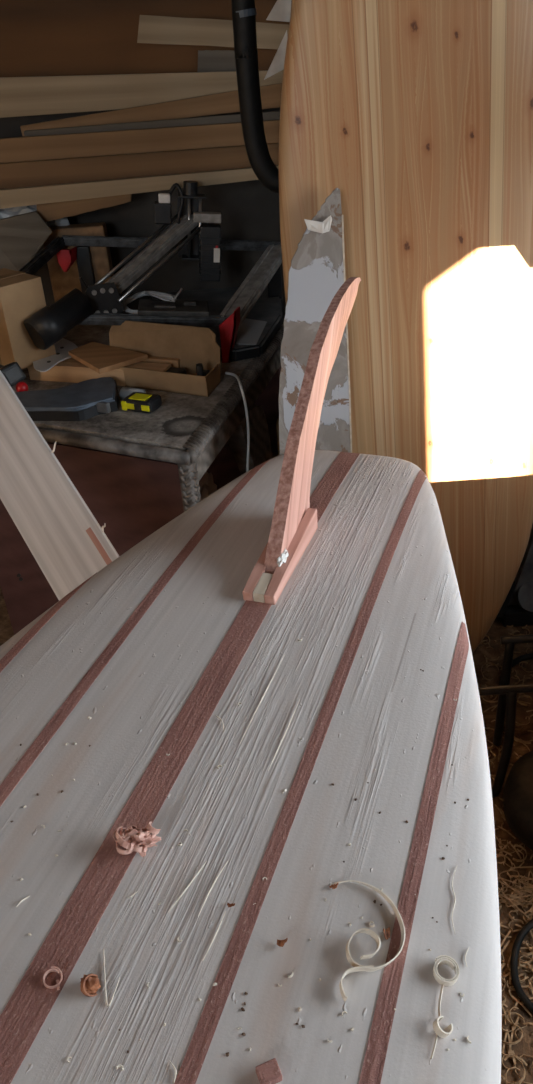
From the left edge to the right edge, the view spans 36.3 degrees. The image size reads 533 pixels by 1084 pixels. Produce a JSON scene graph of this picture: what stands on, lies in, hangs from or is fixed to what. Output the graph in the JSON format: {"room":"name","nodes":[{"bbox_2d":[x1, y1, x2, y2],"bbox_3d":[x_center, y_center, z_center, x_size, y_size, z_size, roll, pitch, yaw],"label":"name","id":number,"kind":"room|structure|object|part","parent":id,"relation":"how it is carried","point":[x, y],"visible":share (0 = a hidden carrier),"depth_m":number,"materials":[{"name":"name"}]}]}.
{"room":"surfboard workshop","nodes":[
{"label":"surfboard workshop","id":0,"kind":"room"},
{"bbox_2d":[0,107,285,367],"bbox_3d":[-0.330,-1.140,2.235,3.500,2.500,0.100,-4,32,0],"label":"wall","id":1,"kind":"structure","parent":0,"point":[249,210],"depth_m":2.33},
{"bbox_2d":[0,205,68,255],"bbox_3d":[-0.671,-0.865,2.240,0.263,0.219,0.072,-4,32,0],"label":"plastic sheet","id":2,"kind":"object","parent":1,"relation":"hanging from","point":[13,211],"visible":0.13,"depth_m":2.20,"materials":[{"name":"grey plastic"}]},
{"bbox_2d":[0,0,291,76],"bbox_3d":[-0.368,-1.686,1.827,3.300,1.140,0.012,-4,32,0],"label":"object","id":3,"kind":"structure","parent":1,"relation":"attached to","point":[38,37],"depth_m":2.07,"materials":[{"name":"brown wood"}]},
{"bbox_2d":[197,50,235,71],"bbox_3d":[-0.124,-1.238,2.100,0.114,0.058,0.012,-4,32,0],"label":"board","id":4,"kind":"object","parent":1,"relation":"attached to","point":[208,60],"visible":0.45,"depth_m":2.09,"materials":[{"name":"wood"}]},
{"bbox_3d":[0.322,-1.128,2.147,0.016,0.016,0.112,-4,32,0],"label":"trim","id":5,"kind":"structure","parent":1,"relation":"attached to","visible":0},
{"bbox_2d":[24,111,279,136],"bbox_3d":[-0.001,-1.097,2.099,1.248,0.024,0.020,-4,32,0],"label":"board","id":6,"kind":"object","parent":5,"relation":"on","point":[272,115],"visible":0.34,"depth_m":2.09,"materials":[{"name":"wood"}]},
{"bbox_3d":[0.319,-1.167,2.138,0.016,0.016,0.086,-4,32,0],"label":"trim","id":7,"kind":"structure","parent":1,"relation":"attached to","visible":0},
{"bbox_2d":[20,83,281,135],"bbox_3d":[0.040,-1.164,2.088,1.363,0.135,0.018,-4,32,0],"label":"board","id":8,"kind":"object","parent":7,"relation":"on","point":[225,102],"visible":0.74,"depth_m":2.10,"materials":[{"name":"brown wood"}]},
{"bbox_3d":[-1.116,-0.909,2.191,0.016,0.016,0.162,-4,32,0],"label":"trim","id":9,"kind":"structure","parent":1,"relation":"attached to","visible":0},
{"bbox_2d":[0,143,278,188],"bbox_3d":[-0.368,-0.966,2.106,2.400,0.073,0.020,-4,32,0],"label":"board","id":10,"kind":"object","parent":9,"relation":"on","point":[120,166],"visible":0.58,"depth_m":2.09,"materials":[{"name":"brown wood"}]},
{"bbox_3d":[-1.113,-0.864,2.204,0.016,0.016,0.188,-4,32,0],"label":"trim","id":11,"kind":"structure","parent":1,"relation":"attached to","visible":0},
{"bbox_2d":[0,165,278,208],"bbox_3d":[-0.390,-0.918,2.105,2.351,0.063,0.022,-5,32,1],"label":"board","id":12,"kind":"object","parent":11,"relation":"on","point":[23,196],"visible":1,"depth_m":2.10,"materials":[{"name":"brown wood"}]},
{"bbox_2d":[37,194,131,221],"bbox_3d":[-0.480,-0.897,2.150,0.266,0.088,0.020,-4,32,0],"label":"board","id":13,"kind":"object","parent":12,"relation":"hanging from","point":[57,210],"visible":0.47,"depth_m":2.15,"materials":[{"name":"brown wood"}]},
{"bbox_3d":[-1.128,-1.079,2.143,0.016,0.016,0.063,-4,32,0],"label":"trim","id":14,"kind":"structure","parent":1,"relation":"attached to","visible":0},
{"bbox_2d":[0,70,283,117],"bbox_3d":[-0.382,-1.161,2.101,2.400,0.123,0.022,-3,32,-1],"label":"board","id":15,"kind":"object","parent":14,"relation":"on","point":[39,95],"visible":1,"depth_m":2.09,"materials":[{"name":"brown wood"}]},
{"bbox_2d":[266,0,291,21],"bbox_3d":[0.029,-1.238,1.890,0.063,0.055,0.012,-4,32,0],"label":"triangle offcut","id":16,"kind":"object","parent":15,"relation":"on","point":[281,11],"visible":1,"depth_m":1.89,"materials":[{"name":"wood"}]},
{"bbox_3d":[-1.120,-0.971,2.167,0.016,0.016,0.137,-4,32,0],"label":"trim","id":17,"kind":"structure","parent":1,"relation":"attached to","visible":0},
{"bbox_2d":[0,120,279,162],"bbox_3d":[-0.372,-1.025,2.098,2.400,0.064,0.020,-4,32,0],"label":"board","id":18,"kind":"object","parent":17,"relation":"on","point":[74,145],"visible":0.58,"depth_m":2.09,"materials":[{"name":"brown wood"}]},
{"bbox_2d":[264,30,287,79],"bbox_3d":[0.022,-1.134,1.896,0.062,0.096,0.012,-4,32,0],"label":"triangle offcut","id":19,"kind":"object","parent":18,"relation":"on","point":[277,65],"visible":0.73,"depth_m":1.90,"materials":[{"name":"wood"}]},
{"bbox_3d":[0.313,-1.253,2.110,0.016,0.016,0.042,-4,32,0],"label":"trim","id":20,"kind":"structure","parent":1,"relation":"attached to","visible":0},
{"bbox_2d":[137,15,288,48],"bbox_3d":[0.093,-1.284,2.069,0.840,0.142,0.020,-4,32,0],"label":"board","id":21,"kind":"object","parent":20,"relation":"on","point":[152,29],"visible":0.38,"depth_m":2.05,"materials":[{"name":"brown wood"}]},
{"bbox_2d":[0,586,532,1083],"bbox_3d":[-0.182,0.980,1.287,3.500,0.100,3.960,-4,32,0],"label":"floor","id":22,"kind":"structure","parent":0,"point":[497,630],"depth_m":1.76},
{"bbox_2d":[0,370,118,600],"bbox_3d":[0.008,0.445,1.092,0.118,1.035,2.222,-23,37,-27],"label":"plank","id":23,"kind":"object","parent":22,"relation":"on","point":[62,534],"visible":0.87,"depth_m":1.39,"materials":[{"name":"beige wood"}]},
{"bbox_2d":[0,311,283,634],"bbox_3d":[-0.299,-0.116,2.189,0.632,0.811,0.906,5,33,15],"label":"desk","id":24,"kind":"object","parent":22,"relation":"on","point":[135,472],"depth_m":1.74,"materials":[{"name":"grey wood"}]},
{"bbox_2d":[0,362,25,386],"bbox_3d":[-0.596,-0.389,1.895,0.057,0.063,0.062,-22,36,-27],"label":"gadget","id":25,"kind":"object","parent":24,"relation":"on","point":[13,373],"visible":0.84,"depth_m":1.87,"materials":[{"name":"plastic"}]},
{"bbox_2d":[16,382,27,391],"bbox_3d":[-0.551,-0.343,1.837,0.028,0.038,0.028,-4,32,0],"label":"ball","id":26,"kind":"object","parent":24,"relation":"on","point":[21,386],"visible":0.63,"depth_m":1.82,"materials":[{"name":"plastic"}]},
{"bbox_2d":[0,268,55,368],"bbox_3d":[-0.603,-0.527,1.917,0.160,0.191,0.110,25,42,38],"label":"carton","id":27,"kind":"object","parent":24,"relation":"on","point":[22,296],"visible":0.91,"depth_m":1.85,"materials":[{"name":"cardboard"}]},
{"bbox_3d":[-0.446,-0.310,1.778,0.250,0.030,0.174,-4,32,0],"label":"handsaw handle","id":28,"kind":"part","parent":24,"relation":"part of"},
{"bbox_2d":[43,222,113,301],"bbox_3d":[-0.519,-0.756,2.289,0.170,0.253,0.060,-4,32,0],"label":"wooden box","id":29,"kind":"object","parent":24,"relation":"on","point":[62,282],"visible":0.32,"depth_m":2.25,"materials":[{"name":"brown wood"}]},
{"bbox_3d":[-0.416,0.068,1.906,0.593,0.655,0.016,11,35,23],"label":"panel","id":30,"kind":"part","parent":24,"relation":"part of","materials":[{"name":"brown wood"}]},
{"bbox_2d":[27,358,171,385],"bbox_3d":[-0.391,-0.398,1.903,0.350,0.040,0.055,7,34,17],"label":"wood block","id":31,"kind":"object","parent":24,"relation":"on","point":[71,370],"visible":0.47,"depth_m":1.89,"materials":[{"name":"brown wood"}]},
{"bbox_2d":[33,338,77,371],"bbox_3d":[-0.509,-0.455,1.956,0.116,0.005,0.250,-4,32,0],"label":"pad","id":32,"kind":"object","parent":31,"relation":"on","point":[62,346],"visible":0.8,"depth_m":1.92,"materials":[{"name":"grey plastic"}]},
{"bbox_2d":[68,342,147,373],"bbox_3d":[-0.388,-0.428,1.894,0.191,0.011,0.125,20,39,33],"label":"wood board","id":33,"kind":"object","parent":31,"relation":"on","point":[101,358],"visible":1,"depth_m":1.88,"materials":[{"name":"brown wood"}]},
{"bbox_2d":[71,355,179,367],"bbox_3d":[-0.345,-0.430,1.948,0.318,0.042,0.040,8,34,18],"label":"wood block","id":34,"kind":"object","parent":24,"relation":"on","point":[174,362],"visible":0.2,"depth_m":1.89,"materials":[{"name":"brown wood"}]},
{"bbox_2d":[120,387,145,399],"bbox_3d":[-0.292,-0.321,1.780,0.050,0.030,0.030,11,35,23],"label":"roll","id":35,"kind":"object","parent":24,"relation":"on","point":[125,391],"visible":0.55,"depth_m":1.77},
{"bbox_2d":[121,392,161,412],"bbox_3d":[-0.267,-0.298,1.741,0.072,0.030,0.054,11,35,23],"label":"tape measure","id":36,"kind":"object","parent":24,"relation":"on","point":[142,402],"visible":1,"depth_m":1.73,"materials":[{"name":"black plastic"}]},
{"bbox_2d":[19,181,282,362],"bbox_3d":[-0.312,-0.677,2.037,0.771,0.368,0.555,-4,32,0],"label":"machine","id":37,"kind":"object","parent":24,"relation":"on","point":[98,303],"visible":0.96,"depth_m":2.04,"materials":[{"name":"metal"}]},
{"bbox_2d":[0,211,51,270],"bbox_3d":[-0.663,-0.751,2.138,0.219,0.197,0.073,-10,33,-10],"label":"panel","id":38,"kind":"object","parent":37,"relation":"on","point":[22,236],"visible":0.75,"depth_m":2.13,"materials":[{"name":"wood"}]},
{"bbox_3d":[-0.613,-0.667,2.042,0.026,0.104,0.416,7,34,18],"label":"rail","id":39,"kind":"part","parent":37,"relation":"part of","materials":[{"name":"black metal"}]},
{"bbox_3d":[-0.480,-0.516,1.886,0.161,0.117,0.078,-25,38,-30],"label":"motor","id":40,"kind":"part","parent":37,"relation":"part of","materials":[{"name":"black plastic"}]},
{"bbox_3d":[-0.387,-0.579,1.922,0.093,0.101,0.010,-10,33,-10],"label":"plate","id":41,"kind":"part","parent":37,"relation":"part of","materials":[{"name":"black plastic"}]},
{"bbox_3d":[-0.323,-0.737,2.048,0.220,0.122,0.266,-4,32,0],"label":"guide rod","id":42,"kind":"part","parent":37,"relation":"part of","materials":[{"name":"metal"}]},
{"bbox_3d":[-0.333,-0.720,2.070,0.009,0.122,0.339,19,39,33],"label":"guide rod","id":43,"kind":"part","parent":37,"relation":"part of","materials":[{"name":"metal"}]},
{"bbox_2d":[122,288,182,313],"bbox_3d":[-0.287,-0.591,2.002,0.163,0.042,0.098,-4,32,0],"label":"cable","id":44,"kind":"object","parent":37,"relation":"on","point":[163,296],"visible":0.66,"depth_m":2.02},
{"bbox_3d":[-0.383,-0.528,1.930,0.588,0.084,0.026,-6,32,-2],"label":"rail","id":45,"kind":"part","parent":37,"relation":"part of","materials":[{"name":"grey metal"}]},
{"bbox_3d":[-0.252,-0.695,2.012,0.009,0.122,0.339,19,39,33],"label":"guide rod","id":46,"kind":"part","parent":37,"relation":"part of","materials":[{"name":"metal"}]},
{"bbox_3d":[-0.267,-0.848,2.096,0.049,0.054,0.045,-6,32,-2],"label":"motor","id":47,"kind":"part","parent":37,"relation":"part of","materials":[{"name":"black plastic"}]},
{"bbox_3d":[-0.256,-0.812,2.213,0.588,0.084,0.026,-6,32,-2],"label":"rail","id":48,"kind":"part","parent":37,"relation":"part of","materials":[{"name":"grey metal"}]},
{"bbox_3d":[-0.199,-0.807,2.093,0.024,0.150,0.008,-6,32,-2],"label":"head rod","id":49,"kind":"part","parent":37,"relation":"part of","materials":[{"name":"metal"}]},
{"bbox_3d":[-0.192,-0.892,2.053,0.039,0.034,0.036,-4,32,0],"label":"head motor","id":50,"kind":"part","parent":37,"relation":"part of","materials":[{"name":"black plastic"}]},
{"bbox_3d":[-0.171,-0.807,2.096,0.024,0.150,0.008,-6,32,-2],"label":"head rod","id":51,"kind":"part","parent":37,"relation":"part of","materials":[{"name":"metal"}]},
{"bbox_3d":[-0.027,-0.672,2.100,0.059,0.106,0.416,7,34,18],"label":"rail","id":52,"kind":"part","parent":37,"relation":"part of","materials":[{"name":"metal"}]},
{"bbox_3d":[-0.260,-0.409,1.970,0.638,0.035,0.788,11,35,23],"label":"edge moulding","id":53,"kind":"part","parent":24,"relation":"part of","materials":[{"name":"grey wood"}]},
{"bbox_2d":[109,320,220,396],"bbox_3d":[-0.249,-0.425,1.863,0.319,0.112,0.122,11,35,23],"label":"cardboard box","id":54,"kind":"object","parent":24,"relation":"on","point":[192,345],"visible":0.7,"depth_m":1.86,"materials":[{"name":"brown cardboard"}]},
{"bbox_2d":[166,367,186,373],"bbox_3d":[-0.244,-0.382,1.864,0.120,0.030,0.048,11,35,23],"label":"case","id":55,"kind":"object","parent":54,"relation":"in","point":[171,369],"visible":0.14,"depth_m":1.84,"materials":[{"name":"plastic"}]},
{"bbox_2d":[196,363,209,375],"bbox_3d":[-0.143,-0.371,1.808,0.022,0.058,0.050,5,33,15],"label":"clamp","id":56,"kind":"object","parent":54,"relation":"in","point":[200,371],"visible":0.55,"depth_m":1.79,"materials":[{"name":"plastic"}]},
{"bbox_3d":[-0.134,0.155,1.796,0.035,0.750,0.040,5,33,15],"label":"corner post","id":57,"kind":"part","parent":24,"relation":"part of","materials":[{"name":"brown wood"}]},
{"bbox_2d":[150,286,282,360],"bbox_3d":[-0.147,-0.619,2.233,0.395,0.032,0.663,-4,32,0],"label":"toolbox","id":58,"kind":"object","parent":24,"relation":"on","point":[265,318],"visible":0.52,"depth_m":2.15,"materials":[{"name":"black plastic"}]},
{"bbox_2d":[225,372,249,471],"bbox_3d":[-0.041,0.001,1.985,0.043,0.818,0.265,-6,32,-4],"label":"cable","id":59,"kind":"object","parent":24,"relation":"hanging from","point":[227,373],"visible":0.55,"depth_m":1.83,"materials":[{"name":"plastic"}]},
{"bbox_3d":[-0.217,-0.292,2.518,0.604,0.750,0.020,11,35,23],"label":"panel","id":60,"kind":"part","parent":24,"relation":"part of","materials":[{"name":"brown wood"}]},
{"bbox_3d":[-0.029,-0.051,2.170,0.049,0.690,0.254,5,33,15],"label":"leg","id":61,"kind":"part","parent":24,"relation":"part of","materials":[{"name":"grey wood"}]},
{"bbox_2d":[199,471,216,500],"bbox_3d":[-0.195,0.055,2.100,0.241,0.604,0.261,17,37,29],"label":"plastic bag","id":62,"kind":"object","parent":22,"relation":"on","point":[207,485],"visible":0.02,"depth_m":1.98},
{"bbox_2d":[278,188,351,454],"bbox_3d":[0.106,-0.049,1.658,0.142,1.216,0.186,-4,32,0],"label":"plywood template","id":63,"kind":"object","parent":22,"relation":"on","point":[317,269],"visible":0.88,"depth_m":1.50,"materials":[{"name":"wood"}]},
{"bbox_2d":[279,0,532,653],"bbox_3d":[0.298,-0.465,1.573,0.528,1.991,0.185,-2,32,3],"label":"surfboard","id":64,"kind":"object","parent":22,"relation":"on","point":[419,112],"visible":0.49,"depth_m":1.48,"materials":[{"name":"brown wood"}]},
{"bbox_2d":[478,635,532,797],"bbox_3d":[0.596,0.402,1.729,0.362,0.339,0.247,-4,32,0],"label":"metal stool","id":65,"kind":"object","parent":22,"relation":"on","point":[507,699],"visible":0.91,"depth_m":1.73,"materials":[{"name":"black metal"}]},
{"bbox_3d":[0.530,0.340,1.821,0.020,0.308,0.020,-4,32,0],"label":"leg","id":66,"kind":"part","parent":65,"relation":"part of","materials":[{"name":"black metal"}]},
{"bbox_3d":[0.495,0.429,1.703,0.031,0.331,0.043,-19,35,-23],"label":"leg","id":67,"kind":"part","parent":65,"relation":"part of","materials":[{"name":"black metal"}]},
{"bbox_2d":[480,625,532,1083],"bbox_3d":[0.614,0.564,1.756,0.371,0.025,1.316,4,33,13],"label":"wood shavings","id":68,"kind":"object","parent":22,"relation":"on","point":[511,1055],"visible":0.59,"depth_m":1.53},
{"bbox_2d":[497,524,532,626],"bbox_3d":[0.702,0.031,2.213,0.151,0.420,0.129,-4,32,0],"label":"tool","id":69,"kind":"object","parent":22,"relation":"on","point":[517,608],"visible":0.57,"depth_m":2.24,"materials":[{"name":"black plastic"}]},
{"bbox_3d":[0.658,0.151,2.256,0.046,0.121,0.040,-4,32,0],"label":"clamp plate","id":70,"kind":"part","parent":69,"relation":"part of","materials":[{"name":"black metal"}]},
{"bbox_3d":[0.717,0.009,2.199,0.117,0.370,0.050,-4,32,0],"label":"arm","id":71,"kind":"part","parent":69,"relation":"part of","materials":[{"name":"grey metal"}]},
{"bbox_2d":[497,870,532,919],"bbox_3d":[0.496,0.677,1.563,0.124,0.022,0.107,-4,32,0],"label":"wood shavings","id":72,"kind":"object","parent":22,"relation":"on","point":[525,888],"visible":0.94,"depth_m":1.57},
{"bbox_2d":[499,653,532,682],"bbox_3d":[0.696,0.347,2.082,0.229,0.016,0.185,-4,32,0],"label":"cable","id":73,"kind":"object","parent":22,"relation":"on","point":[517,660],"visible":0.39,"depth_m":2.14,"materials":[{"name":"rubber"}]},
{"bbox_2d":[503,751,532,849],"bbox_3d":[0.618,0.542,1.690,0.244,0.115,0.244,-4,32,0],"label":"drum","id":74,"kind":"object","parent":22,"relation":"on","point":[518,787],"visible":1,"depth_m":1.66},
{"bbox_2d":[510,919,532,1012],"bbox_3d":[0.560,0.738,1.473,0.217,0.013,0.296,9,34,19],"label":"cable","id":75,"kind":"object","parent":22,"relation":"on","point":[524,931],"visible":1,"depth_m":1.45,"materials":[{"name":"rubber"}]},
{"bbox_3d":[0.118,-0.026,2.347,0.164,0.442,0.224,-15,34,-17],"label":"cardboard box","id":76,"kind":"object","parent":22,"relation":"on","visible":0},
{"bbox_2d":[276,417,279,455],"bbox_3d":[0.108,-0.323,2.303,0.134,0.102,0.164,2,33,10],"label":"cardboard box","id":77,"kind":"object","parent":76,"relation":"on","point":[277,422],"visible":0.11,"depth_m":2.24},
{"bbox_3d":[-0.393,1.177,0.095,0.437,0.861,0.460,-4,32,0],"label":"trestle","id":78,"kind":"object","parent":22,"relation":"on","visible":0},
{"bbox_2d":[0,450,501,1083],"bbox_3d":[-0.235,0.491,0.310,0.569,0.133,2.254,7,34,18],"label":"surfboard","id":79,"kind":"object","parent":78,"relation":"on","point":[164,637],"visible":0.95,"depth_m":0.62,"materials":[{"name":"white wood"}]},
{"bbox_2d":[43,966,62,989],"bbox_3d":[-0.135,0.276,0.514,0.012,0.005,0.014,-4,32,0],"label":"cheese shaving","id":80,"kind":"object","parent":79,"relation":"on","point":[53,968],"visible":1,"depth_m":0.51,"materials":[{"name":"wood"}]},
{"bbox_2d":[80,974,100,996],"bbox_3d":[-0.110,0.276,0.507,0.013,0.013,0.014,-4,32,0],"label":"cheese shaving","id":81,"kind":"object","parent":79,"relation":"on","point":[90,984],"visible":1,"depth_m":0.50,"materials":[{"name":"brown wood"}]},
{"bbox_2d":[103,949,119,1006],"bbox_3d":[-0.098,0.274,0.515,0.010,0.001,0.038,-9,32,-9],"label":"wood splinter","id":82,"kind":"object","parent":79,"relation":"on","point":[103,949],"visible":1,"depth_m":0.51,"materials":[{"name":"beige wood"}]},
{"bbox_2d":[113,822,160,856],"bbox_3d":[-0.094,0.216,0.591,0.035,0.019,0.025,-4,32,0],"label":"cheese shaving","id":83,"kind":"object","parent":79,"relation":"on","point":[136,839],"visible":1,"depth_m":0.59,"materials":[{"name":"pink wood"}]},
{"bbox_2d":[170,1061,176,1082],"bbox_3d":[-0.053,0.302,0.465,0.003,0.001,0.012,-12,33,-12],"label":"wood splinter","id":84,"kind":"object","parent":79,"relation":"on","point":[170,1061],"visible":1,"depth_m":0.46,"materials":[{"name":"beige wood"}]},
{"bbox_2d":[168,861,206,912],"bbox_3d":[-0.054,0.239,0.566,0.001,0.001,0.046,16,37,28],"label":"wood splinter","id":85,"kind":"object","parent":79,"relation":"on","point":[206,861],"visible":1,"depth_m":0.56,"materials":[{"name":"white wood"}]},
{"bbox_2d":[198,861,227,915],"bbox_3d":[-0.038,0.239,0.564,0.002,0.001,0.046,10,35,21],"label":"wood splinter","id":86,"kind":"object","parent":79,"relation":"on","point":[227,861],"visible":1,"depth_m":0.56,"materials":[{"name":"white wood"}]},
{"bbox_2d":[203,911,225,959],"bbox_3d":[-0.034,0.258,0.533,0.001,0.001,0.037,9,34,20],"label":"wood splinter","id":87,"kind":"object","parent":79,"relation":"on","point":[225,911],"visible":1,"depth_m":0.53,"materials":[{"name":"white wood"}]},
{"bbox_2d":[240,654,284,742],"bbox_3d":[-0.003,0.137,0.723,0.001,0.001,0.119,8,34,18],"label":"wood splinter","id":88,"kind":"object","parent":79,"relation":"on","point":[284,654],"visible":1,"depth_m":0.72,"materials":[{"name":"white wood"}]},
{"bbox_2d":[256,1058,281,1083],"bbox_3d":[0.001,0.300,0.459,0.012,0.008,0.011,-15,34,-17],"label":"wood offcut","id":89,"kind":"object","parent":79,"relation":"on","point":[269,1072],"visible":1,"depth_m":0.46,"materials":[{"name":"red wood"}]},
{"bbox_2d":[277,938,287,946],"bbox_3d":[0.010,0.257,0.524,0.008,0.008,0.004,7,34,17],"label":"chip","id":90,"kind":"object","parent":79,"relation":"on","point":[280,943],"visible":1,"depth_m":0.52,"materials":[{"name":"brown wood"}]},
{"bbox_2d":[268,699,299,769],"bbox_3d":[0.016,0.161,0.683,0.001,0.001,0.086,8,34,18],"label":"wood splinter","id":91,"kind":"object","parent":79,"relation":"on","point":[299,699],"visible":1,"depth_m":0.68,"materials":[{"name":"white wood"}]},
{"bbox_2d":[242,277,360,604],"bbox_3d":[0.057,-0.144,0.960,0.035,0.231,0.443,7,34,18],"label":"surfboard fin","id":92,"kind":"object","parent":79,"relation":"on","point":[294,524],"visible":1,"depth_m":0.91,"materials":[{"name":"brown wood"}]},
{"bbox_2d":[329,883,338,888],"bbox_3d":[0.046,0.236,0.558,0.006,0.004,0.003,-4,32,0],"label":"chip","id":93,"kind":"object","parent":79,"relation":"on","point":[334,886],"visible":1,"depth_m":0.56,"materials":[{"name":"brown wood"}]},
{"bbox_2d":[331,880,404,1001],"bbox_3d":[0.067,0.252,0.525,0.046,0.013,0.084,-4,32,0],"label":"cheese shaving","id":94,"kind":"object","parent":79,"relation":"on","point":[356,967],"visible":1,"depth_m":0.52,"materials":[{"name":"beige wood"}]},
{"bbox_2d":[383,927,389,939],"bbox_3d":[0.078,0.254,0.527,0.005,0.006,0.007,-4,32,0],"label":"chip","id":95,"kind":"object","parent":79,"relation":"on","point":[387,933],"visible":1,"depth_m":0.53,"materials":[{"name":"brown wood"}]},
{"bbox_2d":[430,1016,452,1058],"bbox_3d":[0.102,0.289,0.474,0.012,0.010,0.024,5,33,14],"label":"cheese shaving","id":96,"kind":"object","parent":79,"relation":"on","point":[439,1032],"visible":1,"depth_m":0.48,"materials":[{"name":"beige wood"}]},
{"bbox_2d":[433,955,459,1020],"bbox_3d":[0.111,0.272,0.498,0.016,0.008,0.038,-1,32,4],"label":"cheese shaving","id":97,"kind":"object","parent":79,"relation":"on","point":[442,959],"visible":1,"depth_m":0.50,"materials":[{"name":"beige wood"}]},
{"bbox_2d":[452,866,456,932],"bbox_3d":[0.127,0.241,0.552,0.004,0.001,0.053,4,33,12],"label":"wood splinter","id":98,"kind":"object","parent":79,"relation":"on","point":[456,866],"visible":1,"depth_m":0.55,"materials":[{"name":"white wood"}]},
{"bbox_3d":[-0.336,-1.220,-0.091,3.500,0.100,3.960,-4,32,0],"label":"ceiling","id":99,"kind":"structure","parent":0,"visible":0},
{"bbox_2d":[231,0,278,192],"bbox_3d":[0.039,-1.355,1.457,0.258,1.359,0.048,-4,32,0],"label":"hose","id":100,"kind":"object","parent":99,"relation":"hanging from","point":[243,11],"visible":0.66,"depth_m":1.69,"materials":[{"name":"rubber"}]}
]}

